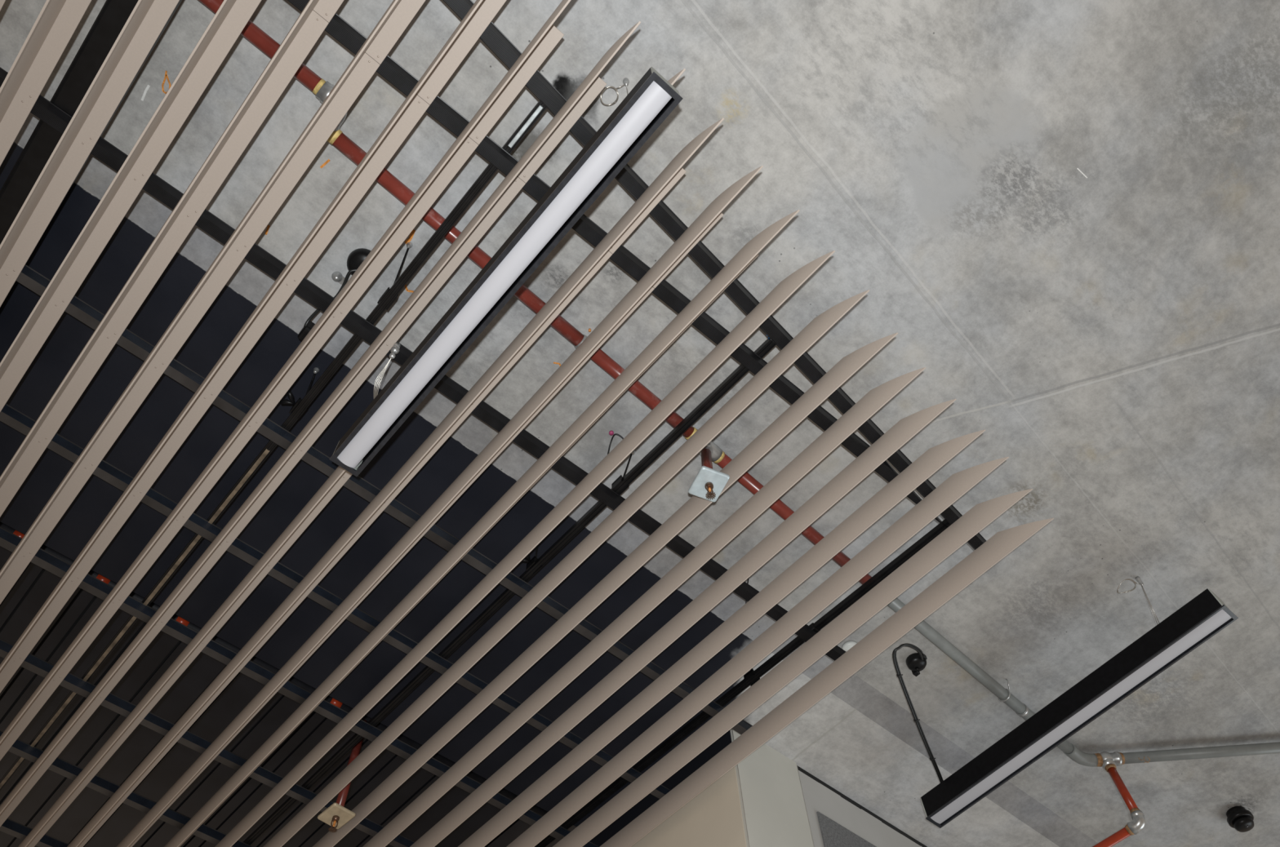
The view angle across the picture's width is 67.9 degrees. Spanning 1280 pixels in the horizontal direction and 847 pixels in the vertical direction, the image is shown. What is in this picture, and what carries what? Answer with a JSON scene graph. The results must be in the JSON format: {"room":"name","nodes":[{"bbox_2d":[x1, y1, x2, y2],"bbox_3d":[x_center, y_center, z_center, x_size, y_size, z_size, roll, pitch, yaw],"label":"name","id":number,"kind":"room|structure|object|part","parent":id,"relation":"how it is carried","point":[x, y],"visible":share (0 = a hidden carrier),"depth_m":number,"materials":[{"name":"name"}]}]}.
{"room":"office","nodes":[
{"label":"office","id":0,"kind":"room"},
{"bbox_2d":[0,0,1279,846],"bbox_3d":[0.384,0.090,3.319,11.000,0.270,11.000,37,-67,-20],"label":"ceiling","id":1,"kind":"structure","parent":0,"point":[1065,214],"depth_m":3.04,"materials":[{"name":"concrete"}]},
{"bbox_2d":[0,521,547,816],"bbox_3d":[-1.815,0.725,3.686,3.860,0.099,0.043,37,-67,-20],"label":"rail","id":2,"kind":"object","parent":1,"relation":"hanging from","point":[382,727],"visible":0.2,"depth_m":3.81,"materials":[{"name":"metal"}]},
{"bbox_2d":[317,720,367,832],"bbox_3d":[-1.142,1.372,3.730,0.112,0.515,0.098,-41,-67,20],"label":"sprinkler","id":3,"kind":"object","parent":2,"relation":"attached to","point":[336,815],"visible":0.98,"depth_m":3.56,"materials":[{"name":"metal"}]},
{"bbox_3d":[-1.136,1.471,3.558,0.112,0.010,0.098,-41,-67,20],"label":"plate","id":4,"kind":"part","parent":3,"relation":"part of","materials":[{"name":"metal"}]},
{"bbox_2d":[280,367,319,418],"bbox_3d":[-1.032,-0.102,2.912,0.073,0.160,0.097,37,-67,-20],"label":"hanger","id":5,"kind":"object","parent":1,"relation":"hanging from","point":[316,370],"visible":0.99,"depth_m":2.87,"materials":[{"name":"black metal"}]},
{"bbox_3d":[-1.012,-0.115,2.917,0.005,0.139,0.050,12,-61,-9],"label":"rod","id":6,"kind":"part","parent":5,"relation":"part of","materials":[{"name":"black plastic"}]},
{"bbox_2d":[297,248,371,341],"bbox_3d":[-0.882,-0.368,2.785,0.096,0.150,0.302,37,-67,-20],"label":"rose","id":7,"kind":"object","parent":1,"relation":"attached to","point":[357,256],"visible":0.61,"depth_m":2.77,"materials":[{"name":"black plastic"}]},
{"bbox_2d":[346,248,371,275],"bbox_3d":[-0.816,-0.465,2.797,0.096,0.037,0.096,37,-67,-20],"label":"cup","id":8,"kind":"object","parent":7,"relation":"on","point":[357,256],"depth_m":2.78,"materials":[{"name":"black plastic"}]},
{"bbox_2d":[331,271,348,284],"bbox_3d":[-0.890,-0.425,2.827,0.060,0.020,0.032,37,-67,-20],"label":"clamp","id":9,"kind":"object","parent":1,"relation":"attached to","point":[337,277],"visible":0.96,"depth_m":2.82,"materials":[{"name":"metal"}]},
{"bbox_2d":[377,241,413,310],"bbox_3d":[-0.694,-0.427,2.744,0.042,0.176,0.147,26,-64,-16],"label":"hanger","id":10,"kind":"object","parent":1,"relation":"hanging from","point":[409,245],"visible":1,"depth_m":2.74,"materials":[{"name":"black metal"}]},
{"bbox_2d":[0,100,546,791],"bbox_3d":[-1.561,0.496,3.159,0.025,0.024,4.015,37,-67,-20],"label":"channel","id":11,"kind":"object","parent":10,"relation":"hanging from","point":[540,108],"visible":0.87,"depth_m":2.85,"materials":[{"name":"black paint"}]},
{"bbox_2d":[0,818,68,846],"bbox_3d":[-2.374,1.663,3.782,3.535,0.030,0.049,36,-67,-20],"label":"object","id":12,"kind":"object","parent":11,"relation":"attached to","point":[9,827],"visible":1,"depth_m":3.75,"materials":[{"name":"metal"}]},
{"bbox_2d":[0,0,5,10],"bbox_3d":[-2.257,-0.252,2.600,0.054,0.103,4.451,37,-67,-20],"label":"metal slat","id":13,"kind":"object","parent":12,"relation":"attached to","point":[2,2],"visible":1,"depth_m":2.25,"materials":[{"name":"beige metal"}]},
{"bbox_2d":[0,0,179,306],"bbox_3d":[-2.033,-0.067,2.715,0.057,0.103,4.419,36,-67,-20],"label":"metal slat","id":14,"kind":"object","parent":12,"relation":"attached to","point":[148,19],"visible":1,"depth_m":2.39,"materials":[{"name":"beige metal"}]},
{"bbox_2d":[0,0,182,292],"bbox_3d":[-1.705,-0.539,2.595,0.122,0.078,5.800,37,-67,-20],"label":"duct","id":15,"kind":"object","parent":12,"relation":"on","point":[113,15],"visible":0.36,"depth_m":2.40,"materials":[{"name":"black metal"}]},
{"bbox_2d":[0,0,425,604],"bbox_3d":[-1.726,0.194,2.877,0.054,0.103,4.363,37,-67,-20],"label":"metal slat","id":16,"kind":"object","parent":12,"relation":"attached to","point":[400,13],"visible":1,"depth_m":2.58,"materials":[{"name":"beige metal"}]},
{"bbox_2d":[0,21,640,826],"bbox_3d":[-1.419,0.483,3.055,0.054,0.103,4.350,37,-67,-20],"label":"metal slat","id":17,"kind":"object","parent":12,"relation":"attached to","point":[593,85],"visible":1,"depth_m":2.77,"materials":[{"name":"beige metal"}]},
{"bbox_2d":[214,250,835,846],"bbox_3d":[-0.911,0.960,3.349,0.055,0.103,4.350,37,-67,-21],"label":"metal slat","id":18,"kind":"object","parent":12,"relation":"attached to","point":[786,287],"visible":1,"depth_m":2.98,"materials":[{"name":"beige metal"}]},
{"bbox_2d":[600,518,1053,846],"bbox_3d":[-0.112,1.728,3.821,0.054,0.103,4.350,36,-67,-20],"label":"metal slat","id":19,"kind":"object","parent":12,"relation":"attached to","point":[1002,543],"visible":1,"depth_m":3.36,"materials":[{"name":"beige metal"}]},
{"bbox_2d":[0,731,253,846],"bbox_3d":[-2.080,1.368,3.621,3.536,0.030,0.049,37,-68,-21],"label":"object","id":20,"kind":"object","parent":11,"relation":"attached to","point":[20,748],"visible":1,"depth_m":3.64,"materials":[{"name":"metal"}]},
{"bbox_2d":[0,639,414,846],"bbox_3d":[-1.794,1.081,3.466,3.535,0.030,0.049,37,-68,-21],"label":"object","id":21,"kind":"object","parent":11,"relation":"attached to","point":[32,663],"visible":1,"depth_m":3.51,"materials":[{"name":"metal"}]},
{"bbox_2d":[0,527,599,846],"bbox_3d":[-1.494,0.781,3.302,3.535,0.030,0.049,37,-68,-21],"label":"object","id":22,"kind":"object","parent":11,"relation":"attached to","point":[9,541],"visible":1,"depth_m":3.35,"materials":[{"name":"metal"}]},
{"bbox_2d":[0,66,845,661],"bbox_3d":[-0.603,-0.129,2.805,3.512,0.028,0.050,36,-67,-20],"label":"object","id":23,"kind":"object","parent":11,"relation":"attached to","point":[44,109],"visible":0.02,"depth_m":2.72,"materials":[{"name":"black paint"}]},
{"bbox_2d":[287,0,947,528],"bbox_3d":[-0.226,-0.587,2.553,3.390,0.028,0.053,36,-67,-20],"label":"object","id":24,"kind":"object","parent":11,"relation":"attached to","point":[338,28],"visible":0.6,"depth_m":2.59,"materials":[{"name":"black paint"}]},
{"bbox_3d":[-0.693,-0.444,2.746,0.006,0.156,0.109,19,-62,-12],"label":"rod","id":25,"kind":"part","parent":10,"relation":"part of","materials":[{"name":"black plastic"}]},
{"bbox_2d":[329,66,683,476],"bbox_3d":[-0.390,-0.442,2.571,0.133,0.475,1.333,37,-67,-20],"label":"pendant light","id":26,"kind":"object","parent":1,"relation":"hanging from","point":[653,98],"visible":1,"depth_m":2.35,"materials":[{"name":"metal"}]},
{"bbox_2d":[520,544,542,575],"bbox_3d":[-0.365,0.429,3.241,0.073,0.160,0.077,37,-67,-20],"label":"hanger","id":27,"kind":"object","parent":1,"relation":"hanging from","point":[531,562],"visible":0.39,"depth_m":3.19,"materials":[{"name":"black metal"}]},
{"bbox_2d":[607,431,623,454],"bbox_3d":[-0.089,0.061,3.117,0.073,0.052,0.058,-25,-62,12],"label":"wire hook","id":28,"kind":"object","parent":1,"relation":"hanging from","point":[611,433],"visible":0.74,"depth_m":3.12,"materials":[{"name":"black metal"}]},
{"bbox_2d":[611,449,635,495],"bbox_3d":[-0.051,0.151,3.100,0.038,0.175,0.084,37,-67,-20],"label":"hanger","id":29,"kind":"object","parent":1,"relation":"hanging from","point":[619,480],"visible":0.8,"depth_m":3.04,"materials":[{"name":"black metal"}]},
{"bbox_2d":[243,335,776,845],"bbox_3d":[-0.911,1.034,3.495,0.043,0.020,3.920,37,-68,-21],"label":"channel","id":30,"kind":"object","parent":29,"relation":"hanging from","point":[768,344],"visible":0.81,"depth_m":3.19,"materials":[{"name":"black paint"}]},
{"bbox_3d":[-0.042,0.141,3.107,0.054,0.154,0.005,-31,-64,15],"label":"rod","id":31,"kind":"part","parent":29,"relation":"part of","materials":[{"name":"black plastic"}]},
{"bbox_2d":[198,0,1279,846],"bbox_3d":[0.466,0.325,3.103,5.835,0.376,1.787,37,-67,-20],"label":"pipe","id":32,"kind":"object","parent":1,"relation":"hanging from","point":[322,88],"visible":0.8,"depth_m":3.18,"materials":[{"name":"metal"}]},
{"bbox_2d":[688,448,729,502],"bbox_3d":[0.205,0.142,2.932,0.094,0.284,0.104,21,-63,-13],"label":"sprinkler","id":33,"kind":"object","parent":32,"relation":"attached to","point":[708,483],"visible":1,"depth_m":2.85,"materials":[{"name":"metal"}]},
{"bbox_3d":[0.207,0.184,2.860,0.094,0.010,0.104,21,-63,-13],"label":"plate","id":34,"kind":"part","parent":33,"relation":"part of","materials":[{"name":"metal"}]},
{"bbox_2d":[743,668,759,686],"bbox_3d":[0.410,0.898,3.540,0.034,0.160,0.051,37,-67,-20],"label":"hanger","id":35,"kind":"object","parent":1,"relation":"hanging from","point":[750,674],"visible":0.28,"depth_m":3.48,"materials":[{"name":"black metal"}]},
{"bbox_2d":[534,519,951,846],"bbox_3d":[-0.237,1.578,3.834,0.040,0.030,3.845,37,-68,-21],"label":"channel","id":36,"kind":"object","parent":35,"relation":"hanging from","point":[816,627],"visible":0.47,"depth_m":3.45,"materials":[{"name":"black paint"}]},
{"bbox_2d":[0,403,671,799],"bbox_3d":[-1.202,0.487,3.142,3.535,0.030,0.049,37,-68,-21],"label":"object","id":37,"kind":"object","parent":36,"relation":"attached to","point":[11,416],"visible":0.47,"depth_m":3.15,"materials":[{"name":"metal"}]},
{"bbox_2d":[16,264,752,734],"bbox_3d":[-0.901,0.185,2.978,3.535,0.030,0.049,37,-67,-21],"label":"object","id":38,"kind":"object","parent":36,"relation":"attached to","point":[28,277],"visible":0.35,"depth_m":2.95,"materials":[{"name":"metal"}]},
{"bbox_2d":[443,0,986,550],"bbox_3d":[-0.052,-0.666,2.514,0.050,0.028,3.556,-40,-66,19],"label":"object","id":39,"kind":"object","parent":36,"relation":"attached to","point":[492,37],"visible":0.44,"depth_m":2.61,"materials":[{"name":"black paint"}]},
{"bbox_2d":[0,0,91,166],"bbox_3d":[-2.148,-0.163,2.656,0.054,0.103,4.436,37,-67,-20],"label":"metal slat","id":40,"kind":"object","parent":39,"relation":"attached to","point":[57,21],"visible":1,"depth_m":2.30,"materials":[{"name":"beige metal"}]},
{"bbox_3d":[-2.135,-0.202,2.633,0.013,0.103,4.350,37,-67,-20],"label":"blade","id":41,"kind":"part","parent":40,"relation":"part of","materials":[{"name":"beige metal"}]},
{"bbox_2d":[0,0,261,412],"bbox_3d":[-1.938,0.014,2.765,0.057,0.103,4.401,37,-67,-21],"label":"metal slat","id":42,"kind":"object","parent":39,"relation":"attached to","point":[232,16],"visible":1,"depth_m":2.46,"materials":[{"name":"beige metal"}]},
{"bbox_2d":[0,0,343,517],"bbox_3d":[-1.828,0.106,2.823,0.055,0.103,4.383,37,-67,-20],"label":"metal slat","id":43,"kind":"object","parent":39,"relation":"attached to","point":[309,25],"visible":1,"depth_m":2.52,"materials":[{"name":"beige metal"}]},
{"bbox_2d":[0,0,506,693],"bbox_3d":[-1.617,0.293,2.938,0.055,0.103,4.350,36,-67,-20],"label":"metal slat","id":44,"kind":"object","parent":39,"relation":"attached to","point":[481,14],"visible":1,"depth_m":2.64,"materials":[{"name":"beige metal"}]},
{"bbox_2d":[0,0,571,760],"bbox_3d":[-1.520,0.385,2.995,0.054,0.103,4.350,37,-67,-20],"label":"metal slat","id":45,"kind":"object","parent":39,"relation":"attached to","point":[548,36],"visible":1,"depth_m":2.69,"materials":[{"name":"beige metal"}]},
{"bbox_2d":[17,68,685,846],"bbox_3d":[-1.311,0.573,3.111,0.054,0.103,4.350,37,-67,-20],"label":"metal slat","id":46,"kind":"object","parent":39,"relation":"attached to","point":[340,476],"visible":0.56,"depth_m":3.22,"materials":[{"name":"beige metal"}]},
{"bbox_2d":[66,117,724,846],"bbox_3d":[-1.215,0.671,3.171,0.055,0.103,4.350,37,-67,-20],"label":"metal slat","id":47,"kind":"object","parent":39,"relation":"attached to","point":[673,171],"visible":1,"depth_m":2.87,"materials":[{"name":"beige metal"}]},
{"bbox_2d":[116,165,763,846],"bbox_3d":[-1.114,0.769,3.231,0.056,0.103,4.350,37,-67,-20],"label":"metal slat","id":48,"kind":"object","parent":39,"relation":"attached to","point":[704,222],"visible":1,"depth_m":2.91,"materials":[{"name":"beige metal"}]},
{"bbox_2d":[164,209,799,846],"bbox_3d":[-1.016,0.864,3.289,0.057,0.103,4.350,37,-67,-21],"label":"metal slat","id":49,"kind":"object","parent":39,"relation":"attached to","point":[750,251],"visible":1,"depth_m":2.95,"materials":[{"name":"beige metal"}]},
{"bbox_2d":[262,289,869,846],"bbox_3d":[-0.808,1.054,3.406,0.056,0.103,4.350,37,-68,-21],"label":"metal slat","id":50,"kind":"object","parent":39,"relation":"attached to","point":[820,325],"visible":1,"depth_m":3.04,"materials":[{"name":"beige metal"}]},
{"bbox_2d":[312,333,898,846],"bbox_3d":[-0.715,1.161,3.472,0.056,0.103,4.350,37,-68,-21],"label":"metal slat","id":51,"kind":"object","parent":39,"relation":"attached to","point":[850,364],"visible":1,"depth_m":3.11,"materials":[{"name":"beige metal"}]},
{"bbox_2d":[362,367,925,846],"bbox_3d":[-0.615,1.259,3.532,0.054,0.103,4.350,37,-67,-21],"label":"metal slat","id":52,"kind":"object","parent":39,"relation":"attached to","point":[876,398],"visible":1,"depth_m":3.14,"materials":[{"name":"beige metal"}]},
{"bbox_2d":[409,399,956,846],"bbox_3d":[-0.510,1.347,3.586,0.055,0.103,4.350,37,-67,-21],"label":"metal slat","id":53,"kind":"object","parent":39,"relation":"attached to","point":[907,428],"visible":1,"depth_m":3.18,"materials":[{"name":"beige metal"}]},
{"bbox_2d":[457,429,985,846],"bbox_3d":[-0.405,1.437,3.642,0.054,0.103,4.350,37,-67,-21],"label":"metal slat","id":54,"kind":"object","parent":39,"relation":"attached to","point":[935,458],"visible":1,"depth_m":3.23,"materials":[{"name":"beige metal"}]},
{"bbox_2d":[506,457,1008,846],"bbox_3d":[-0.302,1.530,3.699,0.055,0.103,4.350,36,-67,-20],"label":"metal slat","id":55,"kind":"object","parent":39,"relation":"attached to","point":[958,484],"visible":1,"depth_m":3.27,"materials":[{"name":"beige metal"}]},
{"bbox_2d":[552,488,1032,846],"bbox_3d":[-0.208,1.628,3.759,0.056,0.103,4.350,36,-67,-20],"label":"metal slat","id":56,"kind":"object","parent":39,"relation":"attached to","point":[981,515],"visible":1,"depth_m":3.31,"materials":[{"name":"beige metal"}]},
{"bbox_2d":[841,640,879,655],"bbox_3d":[0.840,0.876,3.642,0.149,0.024,0.068,24,-64,-15],"label":"cap","id":57,"kind":"object","parent":1,"relation":"attached to","point":[846,646],"visible":0.23,"depth_m":3.62,"materials":[{"name":"white plastic"}]},
{"bbox_3d":[0.804,0.860,3.630,0.068,0.018,0.068,37,-67,-20],"label":"lid","id":58,"kind":"part","parent":57,"relation":"part of","materials":[{"name":"white plastic"}]},
{"bbox_2d":[906,653,927,676],"bbox_3d":[1.068,0.927,3.662,0.078,0.046,0.084,37,-67,-20],"label":"rose","id":59,"kind":"object","parent":1,"relation":"attached to","point":[914,664],"visible":0.94,"depth_m":3.65,"materials":[{"name":"black plastic"}]},
{"bbox_2d":[892,576,1238,828],"bbox_3d":[1.368,0.883,3.514,0.716,0.275,1.370,37,-67,-20],"label":"pendant light","id":60,"kind":"object","parent":1,"relation":"hanging from","point":[1205,615],"visible":1,"depth_m":3.49,"materials":[{"name":"metal"}]},
{"bbox_2d":[1226,806,1253,832],"bbox_3d":[2.631,1.738,4.162,0.106,0.088,0.106,37,-67,-20],"label":"smoke detector","id":61,"kind":"object","parent":1,"relation":"attached to","point":[1238,818],"visible":1,"depth_m":4.14,"materials":[{"name":"black plastic"}]},
{"bbox_2d":[590,730,746,846],"bbox_3d":[-0.611,3.389,2.564,0.120,4.280,3.271,37,-67,-20],"label":"wall","id":62,"kind":"structure","parent":0,"point":[713,818],"depth_m":3.65,"materials":[{"name":"paint"}]},
{"bbox_2d":[729,728,921,846],"bbox_3d":[1.710,3.277,2.580,3.496,4.280,0.100,37,-67,-20],"label":"wall","id":63,"kind":"structure","parent":0,"point":[775,812],"depth_m":3.72,"materials":[{"name":"paint"}]},
{"bbox_2d":[732,730,749,846],"bbox_3d":[0.429,2.269,1.947,0.002,4.270,0.002,37,-67,-20],"label":"trim","id":64,"kind":"structure","parent":63,"relation":"attached to","point":[732,731],"depth_m":3.48,"materials":[{"name":"beige"}]},
{"bbox_2d":[796,766,814,846],"bbox_3d":[0.711,2.480,2.075,0.003,4.265,0.003,37,-67,-20],"label":"trim","id":65,"kind":"structure","parent":63,"relation":"attached to","point":[797,766],"depth_m":3.75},
{"bbox_2d":[817,812,875,846],"bbox_3d":[1.111,2.113,3.472,1.039,1.125,0.009,37,-67,-20],"label":"wall panel","id":66,"kind":"object","parent":63,"relation":"attached to","point":[833,835],"visible":1,"depth_m":3.77,"materials":[{"name":"grey fabric"}]},
{"bbox_2d":[796,765,927,846],"bbox_3d":[1.790,2.281,4.459,3.040,0.036,0.012,37,-67,-20],"label":"trim","id":67,"kind":"structure","parent":63,"relation":"attached to","point":[801,770],"depth_m":4.07,"materials":[{"name":"black plastic"}]}
]}

